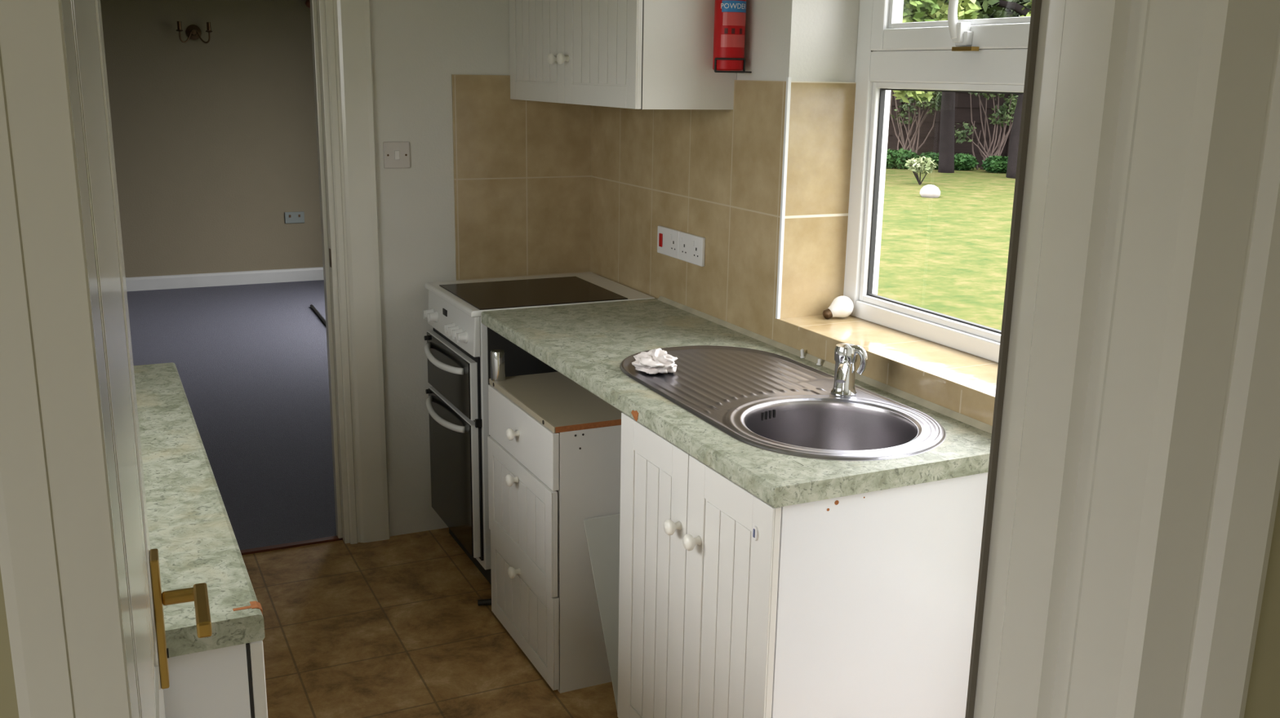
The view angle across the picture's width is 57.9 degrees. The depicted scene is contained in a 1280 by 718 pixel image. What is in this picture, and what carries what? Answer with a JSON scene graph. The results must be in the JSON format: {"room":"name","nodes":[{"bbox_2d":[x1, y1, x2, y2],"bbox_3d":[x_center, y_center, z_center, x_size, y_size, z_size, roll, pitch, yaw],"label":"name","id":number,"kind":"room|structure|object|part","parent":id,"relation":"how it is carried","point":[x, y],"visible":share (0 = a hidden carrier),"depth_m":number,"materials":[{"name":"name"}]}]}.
{"room":"kitchen","nodes":[
{"label":"kitchen","id":0,"kind":"room"},
{"bbox_2d":[100,0,323,277],"bbox_3d":[-3.687,-1.683,8.285,3.940,2.400,0.150,-6,15,-25],"label":"wall","id":1,"kind":"structure","parent":0,"point":[215,141],"depth_m":8.49,"materials":[{"name":"beige paper"}]},
{"bbox_2d":[176,21,212,43],"bbox_3d":[-3.173,-2.325,8.229,0.244,0.147,0.104,-6,15,-25],"label":"wall light","id":2,"kind":"object","parent":1,"relation":"attached to","point":[193,32],"visible":1,"depth_m":8.24,"materials":[{"name":"gold metal"}]},
{"bbox_2d":[176,21,182,31],"bbox_3d":[-3.249,-2.346,8.155,0.048,0.072,0.048,-6,15,-25],"label":"candle holder","id":3,"kind":"object","parent":2,"relation":"on","point":[179,23],"depth_m":8.14,"materials":[{"name":"gold metal"}]},
{"bbox_3d":[-3.223,-2.284,8.205,0.013,0.078,0.098,11,17,36],"label":"arm","id":4,"kind":"part","parent":2,"relation":"part of","materials":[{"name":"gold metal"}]},
{"bbox_3d":[-3.116,-2.294,8.255,0.098,0.078,0.013,1,14,1],"label":"arm","id":5,"kind":"part","parent":2,"relation":"part of","materials":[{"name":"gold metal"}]},
{"bbox_2d":[205,22,212,32],"bbox_3d":[-3.072,-2.364,8.237,0.048,0.072,0.048,-6,15,-25],"label":"candle holder","id":6,"kind":"object","parent":2,"relation":"on","point":[208,24],"depth_m":8.23,"materials":[{"name":"gold metal"}]},
{"bbox_2d":[125,266,324,291],"bbox_3d":[-3.732,-0.546,8.457,3.800,0.100,0.018,-6,15,-25],"label":"baseboard","id":7,"kind":"structure","parent":1,"relation":"attached to","point":[274,276],"depth_m":8.72,"materials":[{"name":"white paint"}]},
{"bbox_2d":[284,211,304,223],"bbox_3d":[-2.646,-1.084,8.858,0.145,0.086,0.012,-6,15,-25],"label":"wall socket","id":8,"kind":"object","parent":1,"relation":"attached to","point":[290,217],"visible":1,"depth_m":8.85,"materials":[{"name":"white plastic"}]},
{"bbox_2d":[305,0,310,8],"bbox_3d":[-2.224,-2.637,8.611,0.536,0.068,0.114,-6,15,-25],"label":"pole","id":9,"kind":"object","parent":1,"relation":"attached to","point":[308,2],"visible":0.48,"depth_m":8.46,"materials":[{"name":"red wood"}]},
{"bbox_2d":[126,280,342,555],"bbox_3d":[-2.574,0.091,6.276,3.940,0.063,5.415,-6,15,-25],"label":"floor","id":10,"kind":"structure","parent":0,"point":[251,361],"depth_m":5.92,"materials":[{"name":"blue carpet"}]},
{"bbox_2d":[310,304,325,324],"bbox_3d":[-2.087,-0.264,7.600,0.020,0.020,0.940,-5,15,-23],"label":"rod","id":11,"kind":"object","parent":10,"relation":"on","point":[312,306],"visible":0.65,"depth_m":7.71,"materials":[{"name":"black plastic"}]},
{"bbox_2d":[241,527,617,717],"bbox_3d":[-0.315,1.028,2.658,2.440,0.060,3.295,-6,15,-25],"label":"floor","id":12,"kind":"structure","parent":0,"point":[396,627],"depth_m":3.36,"materials":[{"name":"brown stone"}]},
{"bbox_2d":[163,640,267,717],"bbox_3d":[-1.065,0.657,2.168,0.536,0.872,1.452,-6,15,-25],"label":"base cabinet","id":13,"kind":"object","parent":12,"relation":"on","point":[229,682],"visible":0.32,"depth_m":1.53,"materials":[{"name":"white wood"}]},
{"bbox_2d":[133,362,265,657],"bbox_3d":[-1.056,0.214,2.061,0.540,0.039,1.472,-6,15,-25],"label":"countertop","id":14,"kind":"structure","parent":13,"relation":"on","point":[190,528],"depth_m":1.82,"materials":[{"name":"green laminate"}]},
{"bbox_3d":[-0.621,0.694,1.841,0.017,0.762,0.481,-6,15,-25],"label":"door","id":15,"kind":"part","parent":13,"relation":"part of","materials":[{"name":"white metal"}]},
{"bbox_2d":[477,598,491,605],"bbox_3d":[-0.404,0.747,3.617,0.214,0.024,0.050,-7,16,-30],"label":"hose","id":16,"kind":"object","parent":12,"relation":"on","point":[482,602],"visible":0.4,"depth_m":3.57,"materials":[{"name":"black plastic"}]},
{"bbox_2d":[422,272,654,585],"bbox_3d":[-0.370,0.216,3.915,0.666,0.914,0.520,-6,15,-25],"label":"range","id":17,"kind":"object","parent":12,"relation":"on","point":[459,347],"visible":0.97,"depth_m":3.69,"materials":[{"name":"white metal"}]},
{"bbox_3d":[-0.710,-0.150,3.881,0.033,0.038,0.038,-6,15,-25],"label":"knob","id":18,"kind":"part","parent":17,"relation":"part of","materials":[{"name":"white ceramic"}]},
{"bbox_3d":[-0.688,-0.139,3.836,0.033,0.038,0.038,-6,15,-25],"label":"knob","id":19,"kind":"part","parent":17,"relation":"part of","materials":[{"name":"white ceramic"}]},
{"bbox_3d":[-0.646,0.002,3.736,0.054,0.031,0.398,-6,15,-25],"label":"door handle","id":20,"kind":"part","parent":17,"relation":"part of","materials":[{"name":"white ceramic"}]},
{"bbox_3d":[-0.649,0.184,3.781,0.054,0.031,0.398,-6,15,-25],"label":"door handle","id":21,"kind":"part","parent":17,"relation":"part of","materials":[{"name":"white ceramic"}]},
{"bbox_3d":[-0.624,0.047,3.749,0.004,0.177,0.474,-6,15,-25],"label":"door glass","id":22,"kind":"part","parent":17,"relation":"part of","materials":[{"name":"black glass"}]},
{"bbox_3d":[-0.605,-0.096,3.667,0.033,0.038,0.038,-6,15,-25],"label":"knob","id":23,"kind":"part","parent":17,"relation":"part of","materials":[{"name":"white ceramic"}]},
{"bbox_3d":[-0.629,0.364,3.827,0.004,0.434,0.474,-6,15,-25],"label":"door glass","id":24,"kind":"part","parent":17,"relation":"part of","materials":[{"name":"black glass"}]},
{"bbox_3d":[-0.612,0.046,3.754,0.022,0.183,0.490,-6,15,-25],"label":"oven door","id":25,"kind":"part","parent":17,"relation":"part of","materials":[{"name":"white ceramic"}]},
{"bbox_3d":[-0.586,-0.086,3.629,0.033,0.038,0.038,-6,15,-25],"label":"knob","id":26,"kind":"part","parent":17,"relation":"part of","materials":[{"name":"white ceramic"}]},
{"bbox_3d":[-0.602,-0.123,3.714,0.024,0.125,0.516,-6,15,-25],"label":"control panel","id":27,"kind":"part","parent":17,"relation":"part of","materials":[{"name":"white ceramic"}]},
{"bbox_3d":[-0.618,0.363,3.833,0.022,0.440,0.490,-6,15,-25],"label":"oven door","id":28,"kind":"part","parent":17,"relation":"part of","materials":[{"name":"white ceramic"}]},
{"bbox_3d":[-0.568,-0.077,3.592,0.033,0.038,0.038,-6,15,-25],"label":"knob","id":29,"kind":"part","parent":17,"relation":"part of","materials":[{"name":"white ceramic"}]},
{"bbox_3d":[-0.548,-0.066,3.551,0.033,0.038,0.038,-6,15,-25],"label":"knob","id":30,"kind":"part","parent":17,"relation":"part of","materials":[{"name":"white ceramic"}]},
{"bbox_3d":[-0.587,0.213,3.807,0.022,0.823,0.518,-6,15,-25],"label":"frame","id":31,"kind":"part","parent":17,"relation":"part of","materials":[{"name":"white ceramic"}]},
{"bbox_2d":[425,272,654,317],"bbox_3d":[-0.340,-0.219,3.819,0.615,0.019,0.520,-6,15,-25],"label":"cooktop","id":32,"kind":"object","parent":17,"relation":"in","point":[468,298],"depth_m":3.77,"materials":[{"name":"brown ceramic"}]},
{"bbox_2d":[487,371,622,693],"bbox_3d":[-0.107,0.453,3.322,0.583,0.745,0.516,-6,15,-25],"label":"drawer unit","id":33,"kind":"object","parent":12,"relation":"on","point":[554,445],"visible":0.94,"depth_m":3.08,"materials":[{"name":"white wood"}]},
{"bbox_2d":[490,349,505,381],"bbox_3d":[-0.409,0.018,3.332,0.042,0.086,0.042,-6,15,-25],"label":"steel canister","id":34,"kind":"object","parent":33,"relation":"on","point":[497,356],"visible":1,"depth_m":3.32,"materials":[{"name":"silver metal"}]},
{"bbox_3d":[-0.352,0.332,3.169,0.034,0.033,0.033,-6,15,-25],"label":"knob","id":35,"kind":"part","parent":33,"relation":"part of","materials":[{"name":"white ceramic"}]},
{"bbox_3d":[-0.346,0.204,3.139,0.034,0.033,0.033,-6,15,-25],"label":"knob","id":36,"kind":"part","parent":33,"relation":"part of","materials":[{"name":"white ceramic"}]},
{"bbox_3d":[-0.353,0.597,3.236,0.034,0.033,0.033,-6,15,-25],"label":"knob","id":37,"kind":"part","parent":33,"relation":"part of","materials":[{"name":"white ceramic"}]},
{"bbox_3d":[-0.331,0.423,3.205,0.018,0.290,0.515,-6,15,-25],"label":"drawer","id":38,"kind":"part","parent":33,"relation":"part of","materials":[{"name":"white metal"}]},
{"bbox_3d":[-0.324,0.205,3.153,0.018,0.152,0.515,-6,15,-25],"label":"drawer","id":39,"kind":"part","parent":33,"relation":"part of","materials":[{"name":"white metal"}]},
{"bbox_3d":[-0.332,0.696,3.274,0.018,0.265,0.515,-6,15,-25],"label":"drawer","id":40,"kind":"part","parent":33,"relation":"part of","materials":[{"name":"white metal"}]},
{"bbox_3d":[-0.083,0.098,3.244,0.541,0.016,0.515,-6,15,-25],"label":"panel","id":41,"kind":"part","parent":33,"relation":"part of","materials":[{"name":"beige plastic"}]},
{"bbox_2d":[583,513,620,717],"bbox_3d":[0.127,0.657,3.042,0.493,0.486,0.254,-6,15,-25],"label":"panel","id":42,"kind":"object","parent":12,"relation":"on","point":[602,533],"visible":0.25,"depth_m":2.97,"materials":[{"name":"white wood"}]},
{"bbox_2d":[617,412,987,717],"bbox_3d":[0.337,0.586,2.550,0.616,0.872,0.648,-6,15,-25],"label":"base cabinet","id":43,"kind":"object","parent":12,"relation":"on","point":[732,604],"visible":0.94,"depth_m":2.25,"materials":[{"name":"white wood"}]},
{"bbox_3d":[0.029,0.528,2.568,0.018,0.767,0.324,-6,15,-25],"label":"door","id":44,"kind":"part","parent":43,"relation":"part of","materials":[{"name":"white wood"}]},
{"bbox_3d":[0.067,0.346,2.387,0.034,0.033,0.033,-6,15,-25],"label":"knob","id":45,"kind":"part","parent":43,"relation":"part of","materials":[{"name":"white ceramic"}]},
{"bbox_3d":[0.104,0.366,2.312,0.034,0.033,0.033,-6,15,-25],"label":"knob","id":46,"kind":"part","parent":43,"relation":"part of","materials":[{"name":"white ceramic"}]},
{"bbox_3d":[0.169,0.601,2.284,0.018,0.767,0.320,-6,15,-25],"label":"door","id":47,"kind":"part","parent":43,"relation":"part of","materials":[{"name":"white wood"}]},
{"bbox_2d":[480,296,992,508],"bbox_3d":[0.145,0.028,2.874,0.592,0.050,1.653,-6,15,-25],"label":"countertop","id":48,"kind":"structure","parent":43,"relation":"on","point":[587,344],"depth_m":2.59,"materials":[{"name":"green laminate"}]},
{"bbox_2d":[620,345,946,461],"bbox_3d":[0.282,0.170,2.638,0.482,0.198,0.972,-6,15,-25],"label":"sink","id":49,"kind":"object","parent":48,"relation":"in","point":[763,400],"visible":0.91,"depth_m":2.57,"materials":[{"name":"metal"}]},
{"bbox_2d":[631,347,677,373],"bbox_3d":[0.038,0.000,2.799,0.116,0.049,0.134,-6,15,-25],"label":"cleaning cloth","id":50,"kind":"object","parent":49,"relation":"on","point":[655,361],"visible":1,"depth_m":2.77,"materials":[{"name":"white fabric"}]},
{"bbox_3d":[0.393,0.228,2.423,0.357,0.192,0.357,-6,15,-25],"label":"bowl","id":51,"kind":"part","parent":49,"relation":"part of","materials":[{"name":"metal"}]},
{"bbox_2d":[800,349,804,358],"bbox_3d":[0.416,-0.014,2.956,0.013,0.024,0.013,-6,15,-25],"label":"stub","id":52,"kind":"object","parent":48,"relation":"on","point":[802,356],"visible":1,"depth_m":2.95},
{"bbox_2d":[816,358,822,365],"bbox_3d":[0.448,0.008,2.885,0.013,0.018,0.013,-6,15,-25],"label":"stub","id":53,"kind":"object","parent":48,"relation":"on","point":[819,363],"visible":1,"depth_m":2.88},
{"bbox_2d":[831,343,867,396],"bbox_3d":[0.466,0.034,2.554,0.076,0.116,0.161,2,14,5],"label":"mixer tap","id":54,"kind":"object","parent":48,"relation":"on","point":[846,355],"visible":1,"depth_m":2.58,"materials":[{"name":"silver metal"}]},
{"bbox_3d":[0.446,0.025,2.532,0.025,0.036,0.122,4,14,14],"label":"spout","id":55,"kind":"part","parent":54,"relation":"part of","materials":[{"name":"silver metal"}]},
{"bbox_3d":[0.497,0.654,2.286,0.562,0.872,0.018,-6,15,-25],"label":"panel","id":56,"kind":"part","parent":43,"relation":"part of","materials":[{"name":"white plastic"}]},
{"bbox_2d":[369,0,591,536],"bbox_3d":[-1.153,-0.521,3.747,2.120,2.400,0.128,-6,15,-25],"label":"wall","id":57,"kind":"structure","parent":0,"point":[495,185],"depth_m":3.94,"materials":[{"name":"beige tile"}]},
{"bbox_2d":[310,0,390,544],"bbox_3d":[-1.382,-0.380,3.661,1.080,2.160,0.144,-6,15,-25],"label":"door frame","id":58,"kind":"structure","parent":57,"relation":"attached to","point":[340,29],"depth_m":3.82,"materials":[{"name":"white paint"}]},
{"bbox_3d":[-1.020,-0.333,3.808,0.002,0.060,0.024,-6,15,-25],"label":"strike plate","id":59,"kind":"part","parent":58,"relation":"part of","materials":[{"name":"gold metal"}]},
{"bbox_2d":[382,142,409,168],"bbox_3d":[-0.801,-0.672,3.811,0.086,0.086,0.012,-6,15,-25],"label":"light switch","id":60,"kind":"object","parent":57,"relation":"attached to","point":[396,154],"visible":1,"depth_m":3.81,"materials":[{"name":"white plastic"}]},
{"bbox_2d":[0,490,1279,717],"bbox_3d":[0.116,0.228,0.796,3.650,2.400,0.012,-6,15,-25],"label":"wall","id":61,"kind":"structure","parent":0,"point":[1263,700],"depth_m":1.00,"materials":[{"name":"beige paint"}]},
{"bbox_2d":[590,0,998,426],"bbox_3d":[0.667,-0.254,2.789,0.330,2.400,3.250,-6,15,-25],"label":"wall","id":62,"kind":"structure","parent":0,"point":[765,180],"depth_m":3.09,"materials":[{"name":"beige tile"}]},
{"bbox_2d":[508,0,736,110],"bbox_3d":[-0.100,-1.135,3.471,0.340,0.722,1.002,-6,15,-25],"label":"upper cabinet","id":63,"kind":"object","parent":62,"relation":"attached to","point":[623,54],"visible":1,"depth_m":3.16,"materials":[{"name":"white wood"}]},
{"bbox_3d":[-0.322,-1.180,3.637,0.018,0.721,0.497,-6,15,-25],"label":"door","id":64,"kind":"part","parent":63,"relation":"part of","materials":[{"name":"white wood"}]},
{"bbox_3d":[-0.263,-0.910,3.505,0.034,0.033,0.033,-6,15,-25],"label":"knob","id":65,"kind":"part","parent":63,"relation":"part of","materials":[{"name":"white ceramic"}]},
{"bbox_3d":[-0.230,-0.893,3.437,0.034,0.033,0.033,-6,15,-25],"label":"knob","id":66,"kind":"part","parent":63,"relation":"part of","materials":[{"name":"white ceramic"}]},
{"bbox_3d":[-0.106,-1.068,3.198,0.018,0.721,0.500,-6,15,-25],"label":"door","id":67,"kind":"part","parent":63,"relation":"part of","materials":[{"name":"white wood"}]},
{"bbox_2d":[657,225,680,259],"bbox_3d":[0.089,-0.363,3.597,0.016,0.086,0.148,-6,15,-25],"label":"switch","id":68,"kind":"object","parent":62,"relation":"attached to","point":[668,239],"visible":1,"depth_m":3.59,"materials":[{"name":"white plastic"}]},
{"bbox_2d":[658,233,662,247],"bbox_3d":[0.065,-0.374,3.632,0.005,0.042,0.018,-6,15,-25],"label":"switch","id":69,"kind":"object","parent":68,"relation":"attached to","point":[660,235],"depth_m":3.63,"materials":[{"name":"red plastic"}]},
{"bbox_2d":[679,231,705,266],"bbox_3d":[0.154,-0.330,3.466,0.014,0.086,0.148,-6,15,-25],"label":"wall socket","id":70,"kind":"object","parent":62,"relation":"attached to","point":[691,247],"visible":1,"depth_m":3.45,"materials":[{"name":"white plastic"}]},
{"bbox_2d":[712,0,751,73],"bbox_3d":[0.244,-0.944,3.054,0.098,0.365,0.088,9,16,31],"label":"fire extinguisher","id":71,"kind":"object","parent":62,"relation":"attached to","point":[730,15],"visible":1,"depth_m":3.05,"materials":[{"name":"red metal"}]},
{"bbox_3d":[0.248,-0.840,3.054,0.069,0.032,0.018,-4,15,-18],"label":"text panel","id":72,"kind":"part","parent":71,"relation":"part of","materials":[{"name":"red paper"}]},
{"bbox_3d":[0.253,-0.894,3.042,0.068,0.033,0.018,-6,15,-25],"label":"text panel","id":73,"kind":"part","parent":71,"relation":"part of","materials":[{"name":"red paper"}]},
{"bbox_3d":[0.372,-0.411,3.005,0.009,0.625,0.009,-6,15,-25],"label":"tile trim","id":74,"kind":"part","parent":62,"relation":"part of","materials":[{"name":"white plastic"}]},
{"bbox_2d":[822,295,853,319],"bbox_3d":[0.530,-0.138,3.088,0.086,0.061,0.060,-6,15,-25],"label":"light bulb","id":75,"kind":"object","parent":62,"relation":"on","point":[842,307],"visible":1,"depth_m":3.07,"materials":[{"name":"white glass"}]},
{"bbox_2d":[843,0,1031,363],"bbox_3d":[0.756,-0.582,2.653,0.135,1.137,0.882,-6,15,-25],"label":"window","id":76,"kind":"structure","parent":62,"relation":"in","point":[981,55],"depth_m":2.87,"materials":[{"name":"white plastic"}]},
{"bbox_3d":[0.773,-0.892,2.581,0.060,0.388,0.744,-6,15,-25],"label":"sash","id":77,"kind":"part","parent":76,"relation":"part of","materials":[{"name":"white plastic"}]},
{"bbox_3d":[0.718,-0.779,2.594,0.051,0.148,0.043,-6,15,-25],"label":"handle","id":78,"kind":"part","parent":76,"relation":"part of","materials":[{"name":"white plastic"}]},
{"bbox_3d":[0.229,0.195,0.939,2.120,2.400,0.156,-6,15,-25],"label":"wall","id":79,"kind":"structure","parent":0,"visible":0},
{"bbox_2d":[61,0,212,717],"bbox_3d":[-0.460,0.339,1.124,0.098,1.992,0.700,-5,15,-22],"label":"door","id":80,"kind":"structure","parent":79,"relation":"in","point":[143,601],"depth_m":0.98,"materials":[{"name":"white paint"}]},
{"bbox_3d":[-0.473,0.346,1.121,0.004,1.565,0.490,-5,15,-22],"label":"panel moulding","id":81,"kind":"part","parent":80,"relation":"part of","materials":[{"name":"white wood"}]},
{"bbox_3d":[-0.580,0.314,1.396,0.010,0.167,0.040,-5,15,-22],"label":"handle","id":82,"kind":"part","parent":80,"relation":"part of","materials":[{"name":"gold metal"}]},
{"bbox_3d":[-0.533,0.297,1.359,0.052,0.019,0.115,-5,15,-22],"label":"lever","id":83,"kind":"part","parent":80,"relation":"part of","materials":[{"name":"gold metal"}]},
{"bbox_2d":[0,0,1279,717],"bbox_3d":[0.065,0.366,0.881,0.895,2.090,0.196,-6,15,-25],"label":"door frame","id":84,"kind":"structure","parent":79,"relation":"attached to","point":[1132,491],"depth_m":0.89,"materials":[{"name":"white paint"}]},
{"label":"outside","id":85,"kind":"structure","parent":0,"visible":0},
{"bbox_2d":[877,167,1015,330],"bbox_3d":[6.814,-3.921,23.716,89.700,0.001,89.700,-6,15,-25],"label":"lawn","id":86,"kind":"structure","parent":85,"point":[947,254],"depth_m":12.79,"materials":[{"name":"green plant"}]},
{"bbox_2d":[885,148,919,169],"bbox_3d":[4.979,-4.032,23.295,1.334,0.470,0.727,5,14,17],"label":"bush","id":87,"kind":"object","parent":86,"relation":"on","point":[895,158],"visible":0.41,"depth_m":23.04,"materials":[{"name":"green plant"}]},
{"bbox_2d":[889,90,942,155],"bbox_3d":[5.502,-4.847,23.243,1.438,2.005,0.686,5,14,17],"label":"shrub","id":88,"kind":"object","parent":86,"relation":"on","point":[937,98],"visible":0.51,"depth_m":23.24,"materials":[{"name":"green plant"}]},
{"bbox_2d":[904,156,937,185],"bbox_3d":[4.787,-3.212,19.676,0.535,0.501,0.540,-1,14,-7],"label":"shrub","id":89,"kind":"object","parent":86,"relation":"on","point":[920,163],"visible":1,"depth_m":19.61,"materials":[{"name":"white plant"}]},
{"bbox_2d":[920,184,940,198],"bbox_3d":[4.440,-2.554,17.691,0.303,0.230,0.309,-6,15,-25],"label":"rock","id":90,"kind":"object","parent":86,"relation":"on","point":[929,191],"visible":0.84,"depth_m":17.59,"materials":[{"name":"stone"}]},
{"bbox_2d":[892,0,981,103],"bbox_3d":[4.372,-5.519,20.553,2.977,4.749,2.914,-6,15,-25],"label":"tree","id":91,"kind":"object","parent":86,"relation":"on","point":[913,11],"visible":0.16,"depth_m":19.72,"materials":[{"name":"green plant"}]},
{"bbox_2d":[919,151,978,170],"bbox_3d":[6.149,-3.954,23.148,1.248,0.392,0.622,5,14,15],"label":"bush","id":92,"kind":"object","parent":86,"relation":"on","point":[963,162],"visible":0.5,"depth_m":22.98,"materials":[{"name":"green plant"}]},
{"bbox_2d":[887,90,1018,168],"bbox_3d":[6.527,-4.837,23.649,12.000,1.800,0.142,5,14,17],"label":"fence","id":93,"kind":"object","parent":86,"relation":"on","point":[962,100],"visible":0.18,"depth_m":23.72,"materials":[{"name":"brown wood"}]},
{"bbox_3d":[5.338,-4.940,23.987,0.120,1.800,0.100,5,14,17],"label":"post","id":94,"kind":"part","parent":93,"relation":"part of","materials":[{"name":"brown wood"}]},
{"bbox_3d":[7.532,-4.740,23.325,0.120,1.800,0.100,5,14,17],"label":"post","id":95,"kind":"part","parent":93,"relation":"part of","materials":[{"name":"brown wood"}]},
{"bbox_2d":[937,0,1014,173],"bbox_3d":[5.759,-6.037,21.805,3.124,5.212,2.694,-6,15,-25],"label":"tree","id":96,"kind":"object","parent":86,"relation":"on","point":[946,149],"visible":0.14,"depth_m":22.16,"materials":[{"name":"green plant"}]},
{"bbox_2d":[954,93,1017,169],"bbox_3d":[6.979,-4.700,23.030,1.584,1.874,0.635,4,14,13],"label":"shrub","id":97,"kind":"object","parent":86,"relation":"on","point":[1008,117],"visible":0.59,"depth_m":23.03,"materials":[{"name":"green plant"}]},
{"bbox_2d":[981,155,1008,173],"bbox_3d":[7.289,-3.780,22.511,1.270,0.407,0.626,5,14,16],"label":"bush","id":98,"kind":"object","parent":86,"relation":"on","point":[995,164],"visible":0.35,"depth_m":22.45,"materials":[{"name":"green plant"}]},
{"bbox_2d":[960,0,1031,178],"bbox_3d":[7.466,-5.678,20.709,2.959,5.103,2.504,0,14,-2],"label":"tree","id":99,"kind":"object","parent":86,"relation":"on","point":[1022,11],"visible":0.02,"depth_m":21.18,"materials":[{"name":"green plant"}]},
{"bbox_2d":[987,0,1031,18],"bbox_3d":[7.506,-7.534,25.396,2.777,6.598,2.720,-6,15,-25],"label":"hedge","id":100,"kind":"object","parent":86,"relation":"on","point":[1022,2],"visible":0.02,"depth_m":24.46,"materials":[{"name":"green plant"}]}
]}

